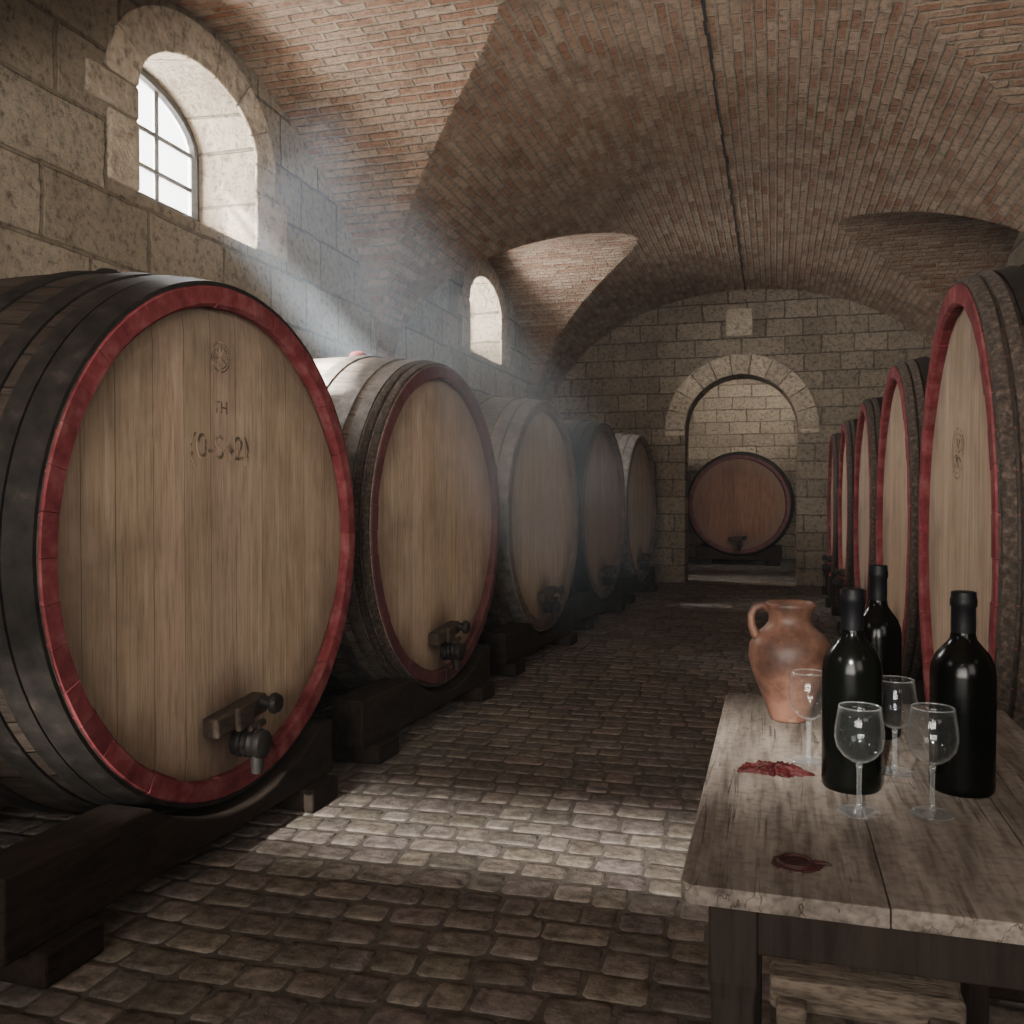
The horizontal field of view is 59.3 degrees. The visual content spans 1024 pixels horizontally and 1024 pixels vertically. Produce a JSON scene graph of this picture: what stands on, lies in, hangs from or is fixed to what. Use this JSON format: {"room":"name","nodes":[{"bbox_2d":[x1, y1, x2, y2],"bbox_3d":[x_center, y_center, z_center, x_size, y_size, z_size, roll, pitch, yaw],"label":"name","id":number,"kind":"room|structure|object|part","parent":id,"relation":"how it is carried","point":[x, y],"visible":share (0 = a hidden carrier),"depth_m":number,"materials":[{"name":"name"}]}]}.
{"room":"wine cellar","nodes":[
{"label":"wine cellar","id":0,"kind":"room"},
{"bbox_2d":[0,0,533,398],"bbox_3d":[-1.824,-1.102,5.410,0.450,4.400,16.400,0,1,16],"label":"wall","id":1,"kind":"structure","parent":0,"point":[61,210],"depth_m":5.05,"materials":[{"name":"stone"}]},
{"bbox_2d":[138,68,198,221],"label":"window","id":2,"kind":"structure","parent":1,"relation":"in","point":[159,93],"depth_m":5.34,"materials":[{"name":"metal"}]},
{"bbox_2d":[85,5,286,261],"bbox_3d":[-1.708,-2.138,4.971,0.028,1.073,1.760,0,1,16],"label":"window surround","id":3,"kind":"object","parent":1,"relation":"attached to","point":[143,32],"depth_m":4.61,"materials":[{"name":"stone"}]},
{"bbox_2d":[457,259,509,367],"bbox_3d":[-0.286,-2.229,9.837,0.027,1.073,1.820,0,1,16],"label":"trim","id":4,"kind":"structure","parent":1,"relation":"attached to","point":[484,269],"depth_m":9.65,"materials":[{"name":"stone"}]},
{"bbox_2d":[0,557,1023,1023],"bbox_3d":[1.581,1.110,6.853,6.300,0.082,21.600,0,1,16],"label":"floor","id":5,"kind":"structure","parent":0,"point":[520,855],"depth_m":2.87,"materials":[{"name":"grey stone"}]},
{"bbox_2d":[0,718,336,988],"bbox_3d":[-1.489,0.993,3.027,1.200,0.300,1.580,0,1,17],"label":"stand","id":6,"kind":"object","parent":5,"relation":"on","point":[52,880],"visible":0.59,"depth_m":2.41,"materials":[{"name":"brown wood"}]},
{"bbox_2d":[0,268,354,814],"bbox_3d":[-1.458,0.082,3.220,1.294,1.885,1.850,0,1,17],"label":"wine cask","id":7,"kind":"object","parent":6,"relation":"on","point":[177,518],"visible":0.99,"depth_m":2.73,"materials":[{"name":"brown wood"}]},
{"bbox_3d":[-0.963,0.102,3.067,0.008,1.572,1.572,0,1,17],"label":"head panel","id":8,"kind":"part","parent":7,"relation":"part of","materials":[{"name":"brown wood"}]},
{"bbox_2d":[229,718,271,773],"bbox_3d":[-0.892,0.804,3.089,0.123,0.180,0.101,0,1,16],"label":"tap","id":9,"kind":"object","parent":7,"relation":"on","point":[254,742],"depth_m":3.06,"materials":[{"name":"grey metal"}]},
{"bbox_2d":[331,644,493,764],"bbox_3d":[-0.919,0.959,4.859,1.200,0.300,1.580,0,1,19],"label":"stand","id":10,"kind":"object","parent":5,"relation":"on","point":[363,718],"visible":0.45,"depth_m":4.16,"materials":[{"name":"brown wood"}]},
{"bbox_2d":[313,351,499,691],"bbox_3d":[-0.880,0.047,5.051,1.294,1.885,1.850,0,1,19],"label":"wine cask","id":11,"kind":"object","parent":10,"relation":"on","point":[421,458],"visible":0.61,"depth_m":4.60,"materials":[{"name":"brown wood"}]},
{"bbox_3d":[-0.390,0.068,4.880,0.009,1.572,1.572,0,1,19],"label":"head panel","id":12,"kind":"part","parent":11,"relation":"part of","materials":[{"name":"brown wood"}]},
{"bbox_2d":[429,621,464,669],"bbox_3d":[-0.337,0.733,4.859,0.133,0.255,0.296,0,1,16],"label":"tap","id":13,"kind":"object","parent":11,"relation":"on","point":[444,647],"depth_m":4.86,"materials":[{"name":"black metal"}]},
{"bbox_2d":[478,605,577,676],"bbox_3d":[-0.292,0.922,6.800,1.200,0.300,1.580,0,1,20],"label":"stand","id":14,"kind":"object","parent":5,"relation":"on","point":[508,642],"visible":0.38,"depth_m":6.12,"materials":[{"name":"brown wood"}]},
{"bbox_2d":[475,395,578,635],"bbox_3d":[-0.250,0.028,6.992,1.294,1.850,1.850,0,1,20],"label":"wine cask","id":15,"kind":"object","parent":14,"relation":"on","point":[532,446],"visible":0.46,"depth_m":6.58,"materials":[{"name":"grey wood"}]},
{"bbox_3d":[0.237,0.032,6.812,0.008,1.572,1.572,0,1,20],"label":"head panel","id":16,"kind":"part","parent":15,"relation":"part of","materials":[{"name":"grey wood"}]},
{"bbox_2d":[537,586,560,620],"bbox_3d":[0.289,0.696,6.791,0.137,0.255,0.296,0,1,16],"label":"tap","id":17,"kind":"object","parent":15,"relation":"on","point":[545,594],"depth_m":6.79,"materials":[{"name":"black metal"}]},
{"bbox_2d":[565,581,625,629],"bbox_3d":[0.360,0.883,8.849,1.200,0.300,1.580,0,1,20],"label":"stand","id":18,"kind":"object","parent":5,"relation":"on","point":[586,605],"visible":0.43,"depth_m":8.23,"materials":[{"name":"brown wood"}]},
{"bbox_2d":[562,418,625,599],"bbox_3d":[0.402,-0.010,9.041,1.294,1.850,1.850,0,1,20],"label":"wine cask","id":19,"kind":"object","parent":18,"relation":"on","point":[597,455],"visible":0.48,"depth_m":8.71,"materials":[{"name":"brown wood"}]},
{"bbox_3d":[0.889,-0.007,8.861,0.008,1.572,1.572,0,1,20],"label":"head panel","id":20,"kind":"part","parent":19,"relation":"part of","materials":[{"name":"brown wood"}]},
{"bbox_2d":[598,565,615,591],"bbox_3d":[0.941,0.658,8.840,0.137,0.255,0.296,0,1,16],"label":"tap","id":21,"kind":"object","parent":19,"relation":"on","point":[605,577],"depth_m":8.84,"materials":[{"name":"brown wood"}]},
{"bbox_2d":[616,567,657,603],"bbox_3d":[0.998,0.848,10.746,1.200,0.300,1.580,0,1,20],"label":"stand","id":22,"kind":"object","parent":5,"relation":"on","point":[632,584],"visible":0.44,"depth_m":10.20,"materials":[{"name":"brown wood"}]},
{"bbox_2d":[614,433,656,580],"bbox_3d":[1.040,-0.046,10.938,1.294,1.850,1.850,0,1,20],"label":"wine cask","id":23,"kind":"object","parent":22,"relation":"on","point":[636,455],"visible":0.28,"depth_m":10.66,"materials":[{"name":"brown wood"}]},
{"bbox_3d":[1.527,-0.043,10.758,0.008,1.572,1.572,0,1,20],"label":"head panel","id":24,"kind":"part","parent":23,"relation":"part of","materials":[{"name":"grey wood"}]},
{"bbox_2d":[637,553,650,574],"bbox_3d":[1.579,0.622,10.737,0.137,0.255,0.296,0,1,16],"label":"tap","id":25,"kind":"object","parent":23,"relation":"on","point":[641,557],"depth_m":10.74,"materials":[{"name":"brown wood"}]},
{"bbox_2d":[696,544,781,565],"bbox_3d":[4.033,0.750,15.945,1.440,0.300,1.200,0,1,16],"label":"stand","id":26,"kind":"object","parent":5,"relation":"on","point":[706,554],"visible":0.74,"depth_m":15.45,"materials":[{"name":"brown wood"}]},
{"bbox_2d":[688,452,794,555],"bbox_3d":[4.042,-0.141,15.960,1.850,1.850,1.294,0,1,16],"label":"wine cask","id":27,"kind":"object","parent":26,"relation":"on","point":[740,503],"visible":0.97,"depth_m":15.45,"materials":[{"name":"brown wood"}]},
{"bbox_2d":[729,536,743,550],"bbox_3d":[3.864,0.534,15.418,0.294,0.255,0.124,0,1,16],"label":"tap","id":28,"kind":"object","parent":27,"relation":"on","point":[736,543],"depth_m":15.45,"materials":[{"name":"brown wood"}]},
{"bbox_2d":[821,572,834,607],"bbox_3d":[4.144,0.859,10.143,1.200,0.300,1.580,0,1,17],"label":"stand","id":29,"kind":"object","parent":5,"relation":"on","point":[827,589],"visible":0.24,"depth_m":9.66,"materials":[{"name":"brown wood"}]},
{"bbox_2d":[822,433,840,576],"bbox_3d":[4.239,-0.035,10.317,1.294,1.850,1.850,0,1,17],"label":"wine cask","id":30,"kind":"object","parent":29,"relation":"on","point":[831,558],"visible":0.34,"depth_m":10.18,"materials":[{"name":"brown wood"}]},
{"bbox_2d":[822,555,831,576],"bbox_3d":[3.687,0.626,10.516,0.127,0.255,0.294,0,1,16],"label":"tap","id":31,"kind":"object","parent":30,"relation":"on","point":[826,568],"depth_m":10.44,"materials":[{"name":"black metal"}]},
{"bbox_3d":[3.743,-0.037,10.470,0.008,1.572,1.572,0,1,17],"label":"head panel","id":32,"kind":"part","parent":30,"relation":"part of","materials":[{"name":"brown wood"}]},
{"bbox_2d":[831,589,840,634],"bbox_3d":[3.597,0.894,8.271,1.200,0.300,1.580,0,1,17],"label":"stand","id":33,"kind":"object","parent":5,"relation":"on","point":[835,609],"visible":0.17,"depth_m":8.86,"materials":[{"name":"brown wood"}]},
{"bbox_2d":[832,418,857,594],"bbox_3d":[3.691,0.001,8.445,1.294,1.850,1.850,0,1,17],"label":"wine cask","id":34,"kind":"object","parent":33,"relation":"on","point":[844,577],"visible":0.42,"depth_m":8.45,"materials":[{"name":"brown wood"}]},
{"bbox_2d":[832,568,845,594],"bbox_3d":[3.140,0.661,8.645,0.127,0.255,0.294,0,1,16],"label":"tap","id":35,"kind":"object","parent":34,"relation":"on","point":[837,583],"depth_m":8.57,"materials":[{"name":"black metal"}]},
{"bbox_3d":[3.195,-0.002,8.599,0.008,1.572,1.572,0,1,17],"label":"head panel","id":36,"kind":"part","parent":34,"relation":"part of","materials":[{"name":"brown wood"}]},
{"bbox_2d":[681,694,1023,1023],"bbox_3d":[0.584,0.789,1.407,0.539,0.770,0.999,0,1,16],"label":"table","id":37,"kind":"object","parent":5,"relation":"on","point":[902,892],"visible":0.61,"depth_m":1.05,"materials":[{"name":"brown wood"}]},
{"bbox_3d":[0.255,0.807,1.042,0.054,0.747,0.054,0,1,16],"label":"leg","id":38,"kind":"part","parent":37,"relation":"part of","materials":[{"name":"brown wood"}]},
{"bbox_3d":[0.504,0.791,1.892,0.054,0.747,0.054,0,1,16],"label":"leg","id":39,"kind":"part","parent":37,"relation":"part of","materials":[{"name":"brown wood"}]},
{"bbox_2d":[737,760,814,777],"bbox_3d":[0.412,0.398,1.405,0.116,0.011,0.073,0,1,16],"label":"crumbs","id":40,"kind":"object","parent":37,"relation":"on","point":[786,770],"visible":1,"depth_m":1.39,"materials":[{"name":"red food"}]},
{"bbox_2d":[748,599,829,723],"bbox_3d":[0.531,0.284,1.726,0.154,0.227,0.153,0,1,16],"label":"jug","id":41,"kind":"object","parent":37,"relation":"on","point":[789,640],"visible":0.98,"depth_m":1.68,"materials":[{"name":"ceramic"}]},
{"bbox_3d":[0.474,0.208,1.724,0.045,0.076,0.020,0,1,-6],"label":"handle","id":42,"kind":"part","parent":41,"relation":"part of","materials":[{"name":"ceramic"}]},
{"bbox_2d":[771,853,831,873],"bbox_3d":[0.335,0.408,1.042,0.068,0.009,0.047,0,1,16],"label":"seal","id":43,"kind":"object","parent":37,"relation":"on","point":[798,863],"visible":1,"depth_m":1.04,"materials":[{"name":"red wax"}]},
{"bbox_2d":[788,669,821,766],"bbox_3d":[0.478,0.330,1.450,0.064,0.145,0.064,0,1,16],"label":"wine glass","id":44,"kind":"object","parent":37,"relation":"on","point":[795,758],"visible":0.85,"depth_m":1.45,"materials":[{"name":"clear glass"}]},
{"bbox_2d":[788,669,821,720],"bbox_3d":[0.478,0.297,1.450,0.064,0.079,0.064,0,1,16],"label":"bowl","id":45,"kind":"object","parent":44,"relation":"on","point":[794,669],"depth_m":1.45,"materials":[{"name":"clear glass"}]},
{"bbox_2d":[821,587,882,794],"bbox_3d":[0.501,0.259,1.326,0.084,0.293,0.084,0,1,16],"label":"wine bottle","id":46,"kind":"object","parent":37,"relation":"on","point":[852,670],"visible":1,"depth_m":1.29,"materials":[{"name":"black glass"}]},
{"bbox_2d":[834,701,884,819],"bbox_3d":[0.469,0.334,1.216,0.064,0.145,0.064,0,1,16],"label":"wine glass","id":47,"kind":"object","parent":37,"relation":"on","point":[848,806],"visible":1,"depth_m":1.22,"materials":[{"name":"clear glass"}]},
{"bbox_3d":[0.469,0.371,1.217,0.009,0.060,0.009,0,1,16],"label":"stem","id":48,"kind":"part","parent":47,"relation":"part of","materials":[{"name":"clear glass"}]},
{"bbox_2d":[834,701,884,763],"bbox_3d":[0.469,0.301,1.216,0.064,0.079,0.064,0,1,16],"label":"bowl","id":49,"kind":"object","parent":47,"relation":"on","point":[880,709],"depth_m":1.21,"materials":[{"name":"clear glass"}]},
{"bbox_2d":[864,564,901,739],"bbox_3d":[0.656,0.247,1.615,0.080,0.305,0.080,0,1,16],"label":"wine bottle","id":50,"kind":"object","parent":37,"relation":"on","point":[882,629],"visible":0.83,"depth_m":1.58,"materials":[{"name":"black glass"}]},
{"bbox_2d":[882,675,917,776],"bbox_3d":[0.594,0.331,1.396,0.064,0.145,0.064,0,1,16],"label":"wine glass","id":51,"kind":"object","parent":37,"relation":"on","point":[885,767],"visible":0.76,"depth_m":1.39,"materials":[{"name":"clear glass"}]},
{"bbox_2d":[883,675,917,729],"bbox_3d":[0.594,0.298,1.395,0.064,0.079,0.064,0,1,16],"label":"bowl","id":52,"kind":"object","parent":51,"relation":"on","point":[883,675],"depth_m":1.38,"materials":[{"name":"clear glass"}]},
{"bbox_2d":[907,702,959,821],"bbox_3d":[0.566,0.335,1.210,0.064,0.145,0.064,0,1,16],"label":"wine glass","id":53,"kind":"object","parent":37,"relation":"on","point":[917,808],"visible":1,"depth_m":1.21,"materials":[{"name":"clear glass"}]},
{"bbox_2d":[907,702,959,765],"bbox_3d":[0.566,0.302,1.210,0.064,0.079,0.064,0,1,16],"label":"bowl","id":54,"kind":"object","parent":53,"relation":"on","point":[954,711],"depth_m":1.21,"materials":[{"name":"clear glass"}]},
{"bbox_2d":[929,590,996,798],"bbox_3d":[0.657,0.260,1.313,0.088,0.290,0.088,0,1,16],"label":"wine bottle","id":55,"kind":"object","parent":37,"relation":"on","point":[963,675],"visible":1,"depth_m":1.28,"materials":[{"name":"black glass"}]},
{"bbox_3d":[0.913,0.793,1.773,0.054,0.747,0.054,0,1,16],"label":"leg","id":56,"kind":"part","parent":37,"relation":"part of","materials":[{"name":"brown wood"}]},
{"bbox_2d":[770,961,965,1023],"bbox_3d":[0.642,1.012,1.645,0.330,0.315,0.250,0,1,16],"label":"bench","id":57,"kind":"object","parent":5,"relation":"on","point":[796,990],"visible":1,"depth_m":1.62,"materials":[{"name":"brown wood"}]},
{"bbox_3d":[0.497,1.028,1.603,0.052,0.285,0.089,0,1,16],"label":"leg","id":58,"kind":"part","parent":57,"relation":"part of","materials":[{"name":"brown wood"}]},
{"bbox_3d":[0.741,1.029,1.532,0.052,0.285,0.089,0,1,16],"label":"leg","id":59,"kind":"part","parent":57,"relation":"part of","materials":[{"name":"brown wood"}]},
{"bbox_2d":[902,679,925,704],"bbox_3d":[2.483,0.965,4.534,1.200,0.300,1.580,0,1,17],"label":"stand","id":60,"kind":"object","parent":5,"relation":"on","point":[909,696],"visible":0.17,"depth_m":4.10,"materials":[{"name":"brown wood"}]},
{"bbox_2d":[876,356,929,680],"bbox_3d":[2.577,0.071,4.708,1.294,1.850,1.850,0,1,17],"label":"wine cask","id":61,"kind":"object","parent":60,"relation":"on","point":[900,435],"visible":0.38,"depth_m":4.55,"materials":[{"name":"brown wood"}]},
{"bbox_3d":[2.082,0.068,4.862,0.008,1.572,1.572,0,1,17],"label":"head panel","id":62,"kind":"part","parent":61,"relation":"part of","materials":[{"name":"brown wood"}]},
{"bbox_2d":[989,987,1023,1002],"bbox_3d":[1.897,1.000,2.686,1.200,0.300,1.580,0,1,18],"label":"stand","id":63,"kind":"object","parent":5,"relation":"on","point":[994,992],"visible":0.02,"depth_m":2.13,"materials":[{"name":"brown wood"}]},
{"bbox_2d":[918,264,1023,729],"bbox_3d":[1.994,0.106,2.858,1.294,1.850,1.850,0,1,18],"label":"wine cask","id":64,"kind":"object","parent":63,"relation":"on","point":[971,503],"visible":0.66,"depth_m":2.65,"materials":[{"name":"brown wood"}]},
{"bbox_3d":[1.501,0.103,3.020,0.009,1.572,1.572,0,1,18],"label":"head panel","id":65,"kind":"part","parent":64,"relation":"part of","materials":[{"name":"beige wood"}]},
{"bbox_3d":[3.050,0.930,6.400,1.200,0.300,1.580,0,1,17],"label":"stand","id":66,"kind":"object","parent":5,"relation":"on","visible":0},
{"bbox_2d":[853,396,882,609],"bbox_3d":[3.144,0.036,6.574,1.294,1.850,1.850,0,1,17],"label":"wine cask","id":67,"kind":"object","parent":66,"relation":"on","point":[868,425],"visible":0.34,"depth_m":6.71,"materials":[{"name":"brown wood"}]},
{"bbox_3d":[2.648,0.033,6.727,0.008,1.572,1.572,0,1,17],"label":"head panel","id":68,"kind":"part","parent":67,"relation":"part of","materials":[{"name":"brown wood"}]},
{"bbox_2d":[167,0,1023,404],"bbox_3d":[0.872,-1.948,4.372,5.540,1.730,15.950,0,1,16],"label":"ceiling","id":69,"kind":"structure","parent":0,"point":[866,150],"depth_m":6.32,"materials":[{"name":"brick"}]},
{"bbox_2d":[701,0,745,289],"bbox_3d":[0.875,-2.815,4.365,0.035,0.015,15.970,0,1,16],"label":"trim","id":70,"kind":"structure","parent":69,"relation":"attached to","point":[703,4],"depth_m":6.45,"materials":[{"name":"black metal"}]},
{"bbox_2d":[553,275,931,586],"bbox_3d":[3.167,-1.231,12.233,5.300,4.400,0.500,0,1,16],"label":"wall","id":71,"kind":"structure","parent":0,"point":[844,351],"depth_m":12.03,"materials":[{"name":"stone"}]},
{"bbox_2d":[665,308,819,435],"bbox_3d":[3.046,-1.870,11.985,2.000,1.673,0.040,0,1,16],"label":"trim","id":72,"kind":"structure","parent":71,"relation":"attached to","point":[739,322],"depth_m":11.96,"materials":[{"name":"stone"}]},
{"bbox_2d":[688,379,796,558],"bbox_3d":[4.584,-1.422,17.077,5.300,4.600,0.200,0,1,16],"label":"wall","id":73,"kind":"structure","parent":0,"point":[738,415],"depth_m":17.02,"materials":[{"name":"stone"}]},
{"bbox_2d":[1005,231,1023,266],"bbox_3d":[3.671,-1.072,3.804,0.400,4.400,16.400,0,1,16],"label":"wall","id":74,"kind":"structure","parent":0,"point":[1016,257],"depth_m":8.76,"materials":[{"name":"stone"}]}
]}

